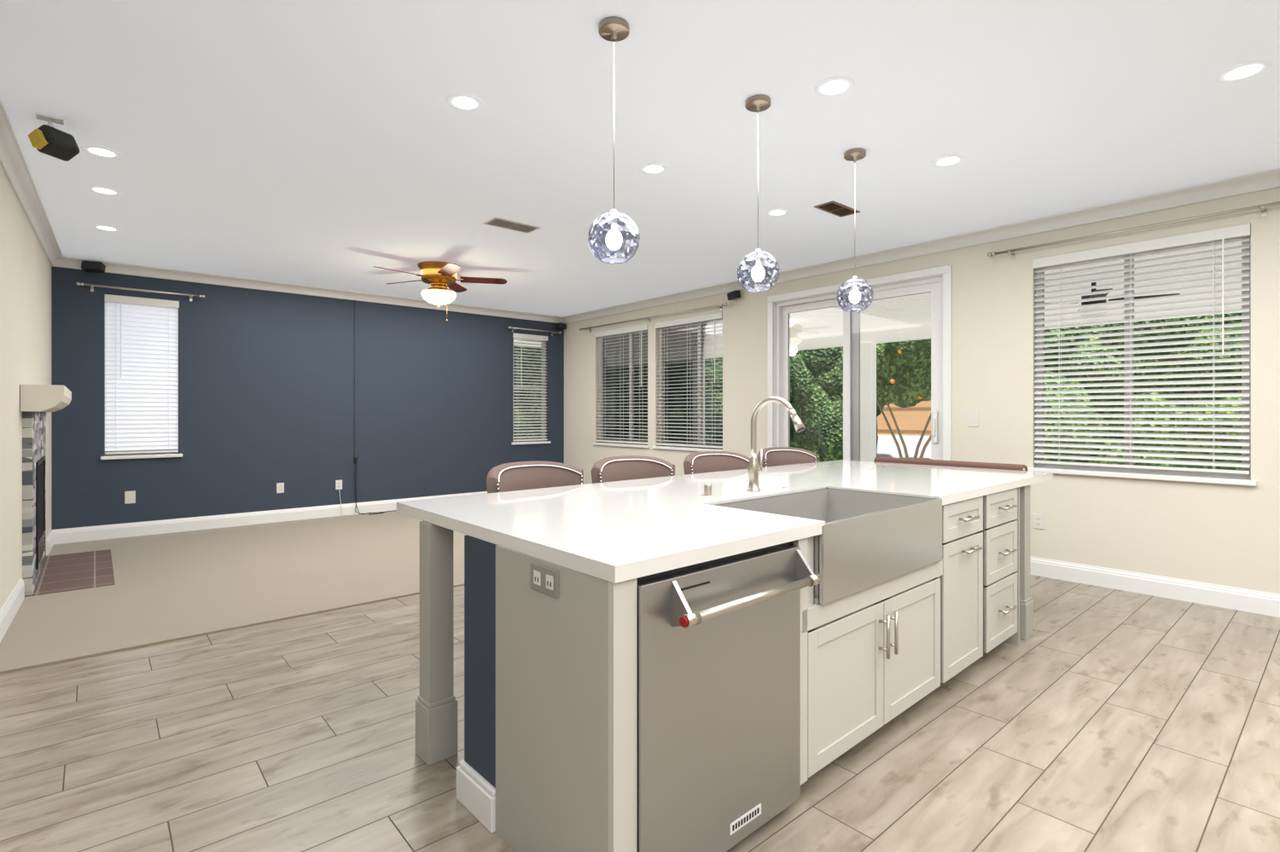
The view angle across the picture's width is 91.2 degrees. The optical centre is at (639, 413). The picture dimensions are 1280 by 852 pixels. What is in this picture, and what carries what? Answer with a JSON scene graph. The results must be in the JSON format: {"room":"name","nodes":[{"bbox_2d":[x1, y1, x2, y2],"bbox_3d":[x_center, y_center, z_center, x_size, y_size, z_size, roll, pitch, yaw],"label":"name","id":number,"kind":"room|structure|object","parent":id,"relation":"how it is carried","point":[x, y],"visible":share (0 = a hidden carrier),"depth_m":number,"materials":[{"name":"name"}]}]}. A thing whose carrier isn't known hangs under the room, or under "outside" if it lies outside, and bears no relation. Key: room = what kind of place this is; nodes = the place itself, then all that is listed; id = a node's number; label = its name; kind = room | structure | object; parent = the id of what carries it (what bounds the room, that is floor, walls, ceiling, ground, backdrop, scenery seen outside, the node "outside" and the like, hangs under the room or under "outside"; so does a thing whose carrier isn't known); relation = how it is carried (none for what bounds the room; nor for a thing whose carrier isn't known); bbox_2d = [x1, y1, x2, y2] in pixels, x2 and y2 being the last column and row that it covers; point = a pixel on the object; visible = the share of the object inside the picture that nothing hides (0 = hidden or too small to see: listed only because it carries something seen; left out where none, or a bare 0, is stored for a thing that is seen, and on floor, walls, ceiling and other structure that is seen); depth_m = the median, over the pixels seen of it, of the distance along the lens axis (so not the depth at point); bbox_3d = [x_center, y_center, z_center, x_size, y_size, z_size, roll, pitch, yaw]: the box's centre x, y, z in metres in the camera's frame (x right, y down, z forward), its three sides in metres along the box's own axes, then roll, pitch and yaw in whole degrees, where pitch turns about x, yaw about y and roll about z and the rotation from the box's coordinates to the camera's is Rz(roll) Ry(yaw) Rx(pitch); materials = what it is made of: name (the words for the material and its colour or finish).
{"room":"kitchen","nodes":[
{"label":"kitchen","id":0,"kind":"room"},
{"bbox_2d":[0,164,51,610],"bbox_3d":[-4.252,-0.130,4.201,0.294,2.770,4.720,0,0,-41],"label":"wall","id":1,"kind":"structure","parent":0,"point":[25,311],"depth_m":4.04,"materials":[{"name":"beige paint"}]},
{"bbox_2d":[0,578,24,642],"bbox_3d":[-3.417,1.173,3.324,0.083,0.140,2.300,0,0,-41],"label":"baseboard","id":2,"kind":"structure","parent":1,"relation":"attached to","point":[12,605],"depth_m":3.76,"materials":[{"name":"white wood"}]},
{"bbox_2d":[0,98,64,267],"bbox_3d":[-4.072,-1.448,4.178,0.215,0.095,4.450,0,0,-41],"label":"crown molding","id":3,"kind":"structure","parent":1,"relation":"attached to","point":[15,168],"depth_m":4.05,"materials":[{"name":"white wood"}]},
{"bbox_2d":[46,529,58,555],"bbox_3d":[-5.384,1.173,5.721,0.035,0.140,0.580,0,0,-41],"label":"baseboard","id":4,"kind":"structure","parent":1,"relation":"attached to","point":[52,538],"depth_m":5.77,"materials":[{"name":"white wood"}]},
{"bbox_2d":[0,511,467,674],"bbox_3d":[-2.302,1.277,6.360,6.490,0.076,4.020,0,0,-41],"label":"floor","id":5,"kind":"structure","parent":0,"point":[88,599],"depth_m":4.63,"materials":[{"name":"carpet"}]},
{"bbox_2d":[20,384,71,596],"bbox_3d":[-4.622,0.522,4.913,0.215,1.434,1.800,0,0,-41],"label":"fireplace","id":6,"kind":"object","parent":5,"relation":"on","point":[37,402],"visible":0.98,"depth_m":4.29,"materials":[{"name":"stone"}]},
{"bbox_2d":[51,266,564,529],"bbox_3d":[-3.530,-0.130,7.849,6.390,2.770,0.160,0,0,-41],"label":"wall","id":7,"kind":"structure","parent":0,"point":[265,392],"depth_m":7.30,"materials":[{"name":"paint"}]},
{"bbox_2d":[124,490,135,504],"bbox_3d":[-5.147,0.845,6.333,0.085,0.125,0.008,0,0,-41],"label":"electrical outlet","id":8,"kind":"object","parent":7,"relation":"attached to","point":[130,497],"visible":1,"depth_m":6.33,"materials":[{"name":"white plastic"}]},
{"bbox_2d":[75,281,205,301],"bbox_3d":[-5.036,-1.230,6.365,1.030,0.070,0.105,0,0,-41],"label":"curtain rod","id":9,"kind":"object","parent":7,"relation":"attached to","point":[83,284],"visible":1,"depth_m":6.29,"materials":[{"name":"silver metal"}]},
{"bbox_2d":[100,294,182,459],"bbox_3d":[-5.099,-0.364,6.429,0.657,1.638,0.145,0,0,-41],"label":"window","id":10,"kind":"structure","parent":7,"relation":"in","point":[141,390],"depth_m":6.41,"materials":[{"name":"white plastic"}]},
{"bbox_2d":[58,491,487,544],"bbox_3d":[-3.381,1.179,7.861,5.830,0.152,0.018,0,0,-41],"label":"baseboard","id":11,"kind":"structure","parent":7,"relation":"attached to","point":[136,529],"depth_m":6.84,"materials":[{"name":"white wood"}]},
{"bbox_2d":[276,482,284,493],"bbox_3d":[-4.136,0.855,7.212,0.075,0.115,0.008,0,0,-41],"label":"electrical outlet","id":12,"kind":"object","parent":7,"relation":"attached to","point":[280,487],"visible":1,"depth_m":7.21,"materials":[{"name":"white plastic"}]},
{"bbox_2d":[51,256,563,323],"bbox_3d":[-3.420,-1.448,7.783,5.770,0.095,0.085,0,0,-41],"label":"crown molding","id":13,"kind":"structure","parent":7,"relation":"attached to","point":[70,262],"depth_m":7.27,"materials":[{"name":"white wood"}]},
{"bbox_2d":[335,480,342,489],"bbox_3d":[-3.660,0.865,7.625,0.075,0.115,0.008,0,0,-41],"label":"electrical outlet","id":14,"kind":"object","parent":7,"relation":"attached to","point":[338,483],"visible":1,"depth_m":7.62,"materials":[{"name":"white plastic"}]},
{"bbox_2d":[338,300,396,515],"bbox_3d":[-3.291,-0.080,7.816,0.813,2.641,0.203,0,0,-41],"label":"conduit","id":15,"kind":"object","parent":7,"relation":"attached to","point":[355,459],"visible":0.92,"depth_m":7.75,"materials":[{"name":"blue plastic"}]},
{"bbox_2d":[511,332,550,444],"bbox_3d":[-1.657,-0.364,9.421,0.657,1.638,0.145,0,0,-41],"label":"window","id":16,"kind":"structure","parent":7,"relation":"in","point":[532,338],"depth_m":9.41,"materials":[{"name":"white plastic"}]},
{"bbox_2d":[507,325,561,336],"bbox_3d":[-1.576,-1.230,9.373,0.920,0.070,0.105,0,0,-41],"label":"curtain rod","id":17,"kind":"object","parent":7,"relation":"attached to","point":[512,328],"visible":1,"depth_m":9.32,"materials":[{"name":"silver metal"}]},
{"bbox_2d":[555,322,566,330],"bbox_3d":[-1.214,-1.345,9.658,0.101,0.097,0.160,0,0,29],"label":"speaker","id":18,"kind":"object","parent":7,"relation":"attached to","point":[560,326],"depth_m":9.60,"materials":[{"name":"black plastic"}]},
{"bbox_2d":[0,575,1279,851],"bbox_3d":[0.399,1.285,0.745,9.780,0.060,8.000,0,0,-41],"label":"floor","id":19,"kind":"structure","parent":0,"point":[1087,718],"depth_m":2.34,"materials":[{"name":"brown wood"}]},
{"bbox_2d":[486,461,583,494],"bbox_3d":[-0.455,0.753,3.097,0.608,1.006,0.520,0,0,-41],"label":"stool","id":20,"kind":"object","parent":19,"relation":"on","point":[517,476],"visible":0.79,"depth_m":3.27,"materials":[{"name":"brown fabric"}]},
{"bbox_2d":[590,455,674,483],"bbox_3d":[0.027,0.753,3.503,0.568,1.006,0.542,0,0,-41],"label":"stool","id":21,"kind":"object","parent":19,"relation":"on","point":[618,468],"visible":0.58,"depth_m":3.69,"materials":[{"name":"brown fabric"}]},
{"bbox_2d":[683,451,750,475],"bbox_3d":[0.571,0.753,3.973,0.565,1.006,0.546,0,0,-41],"label":"stool","id":22,"kind":"object","parent":19,"relation":"on","point":[703,462],"visible":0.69,"depth_m":4.16,"materials":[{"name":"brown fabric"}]},
{"bbox_2d":[410,482,1040,851],"bbox_3d":[0.721,0.825,2.899,3.107,0.860,1.224,0,0,-42],"label":"kitchen island","id":23,"kind":"object","parent":19,"relation":"on","point":[719,661],"depth_m":1.85,"materials":[{"name":"grey paint"}]},
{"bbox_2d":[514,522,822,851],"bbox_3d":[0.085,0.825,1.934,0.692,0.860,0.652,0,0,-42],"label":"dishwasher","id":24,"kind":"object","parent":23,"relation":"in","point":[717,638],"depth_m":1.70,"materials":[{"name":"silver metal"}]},
{"bbox_2d":[396,459,1052,577],"bbox_3d":[0.743,0.375,3.136,3.441,0.040,1.400,0,0,-42],"label":"island countertop","id":25,"kind":"structure","parent":23,"relation":"on","point":[616,529],"depth_m":2.34,"materials":[{"name":"white stone"}]},
{"bbox_2d":[704,396,805,496],"bbox_3d":[0.567,0.139,2.777,0.499,0.433,0.326,0,0,-42],"label":"faucet","id":26,"kind":"object","parent":25,"relation":"on","point":[754,469],"depth_m":2.86,"materials":[{"name":"silver metal"}]},
{"bbox_2d":[697,487,942,605],"bbox_3d":[0.761,0.496,2.574,0.940,0.267,0.555,0,0,-42],"label":"sink","id":27,"kind":"object","parent":25,"relation":"in","point":[868,540],"depth_m":2.44,"materials":[{"name":"silver metal"}]},
{"bbox_2d":[757,447,817,467],"bbox_3d":[1.137,0.753,4.467,0.577,1.006,0.543,0,0,-41],"label":"stool","id":28,"kind":"object","parent":19,"relation":"on","point":[773,456],"visible":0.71,"depth_m":4.66,"materials":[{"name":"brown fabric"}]},
{"bbox_2d":[872,456,1027,471],"bbox_3d":[1.978,0.791,4.237,0.425,0.931,1.022,0,0,-41],"label":"bench","id":29,"kind":"object","parent":19,"relation":"on","point":[965,464],"visible":0.08,"depth_m":4.28,"materials":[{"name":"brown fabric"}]},
{"bbox_2d":[0,0,1279,316],"bbox_3d":[-0.902,-1.555,2.502,9.440,0.120,11.680,0,0,-41],"label":"ceiling","id":30,"kind":"structure","parent":0,"point":[334,143],"depth_m":3.26,"materials":[{"name":"white paint"}]},
{"bbox_2d":[27,112,80,161],"bbox_3d":[-2.982,-1.403,3.188,0.136,0.184,0.174,0,0,11],"label":"speaker","id":31,"kind":"object","parent":30,"relation":"attached to","point":[49,138],"visible":1,"depth_m":3.16},
{"bbox_2d":[81,261,105,273],"bbox_3d":[-5.289,-1.420,6.069,0.160,0.097,0.101,0,0,-16],"label":"speaker","id":32,"kind":"object","parent":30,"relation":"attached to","point":[93,266],"depth_m":6.04,"materials":[{"name":"black plastic"}]},
{"bbox_2d":[80,145,122,158],"bbox_3d":[-3.067,-1.492,3.574,0.180,0.006,0.180,0,0,-41],"label":"recessed light","id":33,"kind":"object","parent":30,"relation":"in","point":[101,151],"visible":1,"depth_m":3.57,"materials":[{"name":"white paint"}]},
{"bbox_2d":[87,186,122,195],"bbox_3d":[-3.584,-1.492,4.199,0.180,0.006,0.180,0,0,-41],"label":"recessed light","id":34,"kind":"object","parent":30,"relation":"in","point":[104,190],"visible":1,"depth_m":4.20,"materials":[{"name":"white paint"}]},
{"bbox_2d":[91,224,121,231],"bbox_3d":[-4.290,-1.492,5.042,0.180,0.006,0.180,0,0,-41],"label":"recessed light","id":35,"kind":"object","parent":30,"relation":"in","point":[107,228],"visible":1,"depth_m":5.04,"materials":[{"name":"white paint"}]},
{"bbox_2d":[372,261,506,320],"bbox_3d":[-2.044,-1.216,6.311,1.277,0.557,1.283,0,0,-41],"label":"ceiling fan","id":36,"kind":"object","parent":30,"relation":"hanging from","point":[440,278],"visible":1,"depth_m":6.24,"materials":[{"name":"gold metal"}]},
{"bbox_2d":[445,92,484,111],"bbox_3d":[-0.839,-1.492,3.007,0.180,0.006,0.180,0,0,-41],"label":"recessed light","id":37,"kind":"object","parent":30,"relation":"in","point":[464,101],"visible":1,"depth_m":3.00,"materials":[{"name":"white paint"}]},
{"bbox_2d":[482,217,541,233],"bbox_3d":[-1.013,-1.491,4.976,0.400,0.009,0.200,0,0,-41],"label":"ceiling vent","id":38,"kind":"object","parent":30,"relation":"in","point":[510,225],"visible":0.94,"depth_m":4.96,"materials":[{"name":"white metal"}]},
{"bbox_2d":[587,16,639,264],"bbox_3d":[-0.100,-1.042,2.417,0.200,0.906,0.200,0,0,-41],"label":"pendant light","id":39,"kind":"object","parent":30,"relation":"hanging from","point":[613,29],"visible":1,"depth_m":2.37,"materials":[{"name":"clear glass"}]},
{"bbox_2d":[639,162,668,174],"bbox_3d":[0.083,-1.492,3.822,0.180,0.006,0.180,0,0,-41],"label":"recessed light","id":40,"kind":"object","parent":30,"relation":"in","point":[654,168],"visible":1,"depth_m":3.82,"materials":[{"name":"white paint"}]},
{"bbox_2d":[737,94,779,292],"bbox_3d":[0.564,-1.042,2.994,0.200,0.906,0.200,0,0,-41],"label":"pendant light","id":41,"kind":"object","parent":30,"relation":"hanging from","point":[758,256],"visible":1,"depth_m":2.95,"materials":[{"name":"clear glass"}]},
{"bbox_2d":[765,208,790,216],"bbox_3d":[1.020,-1.492,4.649,0.180,0.006,0.180,0,0,-41],"label":"recessed light","id":42,"kind":"object","parent":30,"relation":"in","point":[777,212],"visible":1,"depth_m":4.64,"materials":[{"name":"white paint"}]},
{"bbox_2d":[814,75,855,97],"bbox_3d":[0.888,-1.492,2.865,0.180,0.006,0.180,0,0,-41],"label":"recessed light","id":43,"kind":"object","parent":30,"relation":"in","point":[834,86],"visible":1,"depth_m":2.86,"materials":[{"name":"white paint"}]},
{"bbox_2d":[814,200,860,217],"bbox_3d":[1.440,-1.491,4.578,0.360,0.009,0.160,0,0,-41],"label":"ceiling vent","id":44,"kind":"object","parent":30,"relation":"in","point":[835,208],"visible":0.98,"depth_m":4.56,"materials":[{"name":"brown metal"}]},
{"bbox_2d":[836,148,873,312],"bbox_3d":[1.229,-1.042,3.586,0.200,0.906,0.200,0,0,-41],"label":"pendant light","id":45,"kind":"object","parent":30,"relation":"hanging from","point":[855,292],"visible":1,"depth_m":3.54,"materials":[{"name":"clear glass"}]},
{"bbox_2d":[931,154,965,167],"bbox_3d":[1.818,-1.492,3.701,0.180,0.006,0.180,0,0,-41],"label":"recessed light","id":46,"kind":"object","parent":30,"relation":"in","point":[947,160],"visible":1,"depth_m":3.69,"materials":[{"name":"white paint"}]},
{"bbox_2d":[1215,59,1272,82],"bbox_3d":[2.630,-1.492,2.736,0.180,0.006,0.180,0,0,-41],"label":"recessed light","id":47,"kind":"object","parent":30,"relation":"in","point":[1242,71],"visible":1,"depth_m":2.73,"materials":[{"name":"white paint"}]},
{"bbox_2d":[721,488,826,506],"bbox_3d":[0.593,0.483,2.759,0.876,0.233,0.002,0,0,-42],"label":"countertop edge","id":48,"kind":"structure","parent":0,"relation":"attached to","point":[768,498],"depth_m":2.75,"materials":[{"name":"white stone"}]},
{"bbox_2d":[826,488,922,502],"bbox_3d":[1.087,0.483,2.866,0.002,0.233,0.508,0,0,-42],"label":"countertop edge","id":49,"kind":"structure","parent":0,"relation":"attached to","point":[848,491],"depth_m":2.88,"materials":[{"name":"white stone"}]},
{"bbox_2d":[564,186,1279,594],"bbox_3d":[2.652,-0.130,5.485,0.160,2.770,11.520,0,0,-41],"label":"wall","id":50,"kind":"structure","parent":0,"point":[1219,535],"depth_m":4.88,"materials":[{"name":"beige paint"}]},
{"bbox_2d":[592,324,649,448],"bbox_3d":[-0.244,-0.364,8.752,0.145,1.638,1.207,0,0,-41],"label":"window","id":51,"kind":"structure","parent":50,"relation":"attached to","point":[623,388],"depth_m":8.78,"materials":[{"name":"white plastic"}]},
{"bbox_2d":[579,302,727,332],"bbox_3d":[0.072,-1.235,8.251,0.105,0.070,2.880,0,0,-41],"label":"curtain rod","id":52,"kind":"object","parent":50,"relation":"attached to","point":[682,311],"visible":1,"depth_m":8.02,"materials":[{"name":"silver metal"}]},
{"bbox_2d":[651,312,724,451],"bbox_3d":[0.612,-0.364,7.767,0.145,1.638,1.217,0,0,-41],"label":"window","id":53,"kind":"structure","parent":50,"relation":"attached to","point":[683,346],"depth_m":7.84,"materials":[{"name":"white plastic"}]},
{"bbox_2d":[727,290,740,300],"bbox_3d":[1.063,-1.340,7.099,0.101,0.097,0.160,0,0,-21],"label":"speaker","id":54,"kind":"object","parent":50,"relation":"attached to","point":[733,295],"depth_m":7.04,"materials":[{"name":"black plastic"}]},
{"bbox_2d":[767,264,951,462],"bbox_3d":[2.079,-0.007,6.127,0.181,2.525,1.930,0,0,-41],"label":"sliding door","id":55,"kind":"structure","parent":50,"relation":"in","point":[936,282],"depth_m":6.12,"materials":[{"name":"white plastic"}]},
{"bbox_2d":[563,168,1279,323],"bbox_3d":[2.507,-1.448,5.465,0.085,0.095,11.360,0,0,-41],"label":"crown molding","id":56,"kind":"structure","parent":50,"relation":"attached to","point":[1268,179],"depth_m":4.98,"materials":[{"name":"white wood"}]},
{"bbox_2d":[1033,513,1044,529],"bbox_3d":[3.087,0.835,4.856,0.008,0.115,0.075,0,0,-41],"label":"outlet","id":57,"kind":"object","parent":50,"relation":"attached to","point":[1038,521],"visible":1,"depth_m":4.85,"materials":[{"name":"white plastic"}]},
{"bbox_2d":[987,201,1279,259],"bbox_3d":[3.398,-1.265,4.425,0.105,0.070,1.740,0,0,-41],"label":"curtain rod","id":58,"kind":"object","parent":50,"relation":"attached to","point":[1261,207],"visible":1,"depth_m":4.29,"materials":[{"name":"silver metal"}]},
{"bbox_2d":[1027,237,1256,486],"bbox_3d":[3.492,-0.374,4.454,0.145,1.658,1.277,0,0,-41],"label":"window","id":59,"kind":"structure","parent":50,"relation":"in","point":[1203,477],"depth_m":4.44,"materials":[{"name":"white plastic"}]},
{"bbox_2d":[1032,223,1250,474],"bbox_3d":[3.476,-0.409,4.439,0.088,1.588,1.216,0,0,-41],"label":"blinds","id":60,"kind":"object","parent":59,"relation":"attached to","point":[1206,237],"visible":0.9,"depth_m":4.37,"materials":[{"name":"white plastic"}]},
{"bbox_2d":[1030,556,1279,617],"bbox_3d":[4.454,1.185,3.276,0.018,0.140,5.500,0,0,-41],"label":"baseboard","id":61,"kind":"structure","parent":50,"relation":"attached to","point":[1225,597],"depth_m":4.28,"materials":[{"name":"white wood"}]},
{"bbox_2d":[967,412,978,426],"bbox_3d":[2.772,0.045,5.218,0.009,0.125,0.085,0,0,-41],"label":"light switch","id":62,"kind":"object","parent":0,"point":[973,419],"depth_m":5.21,"materials":[{"name":"white plastic"}]},
{"label":"outside","id":63,"kind":"structure","parent":0,"visible":0},
{"bbox_2d":[110,238,1241,470],"bbox_3d":[-1.486,-0.238,11.983,36.680,3.855,40.038,0,0,-41],"label":"outdoor background","id":64,"kind":"object","parent":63,"point":[919,427],"depth_m":9.60,"materials":[{"name":"plant"}]}
]}

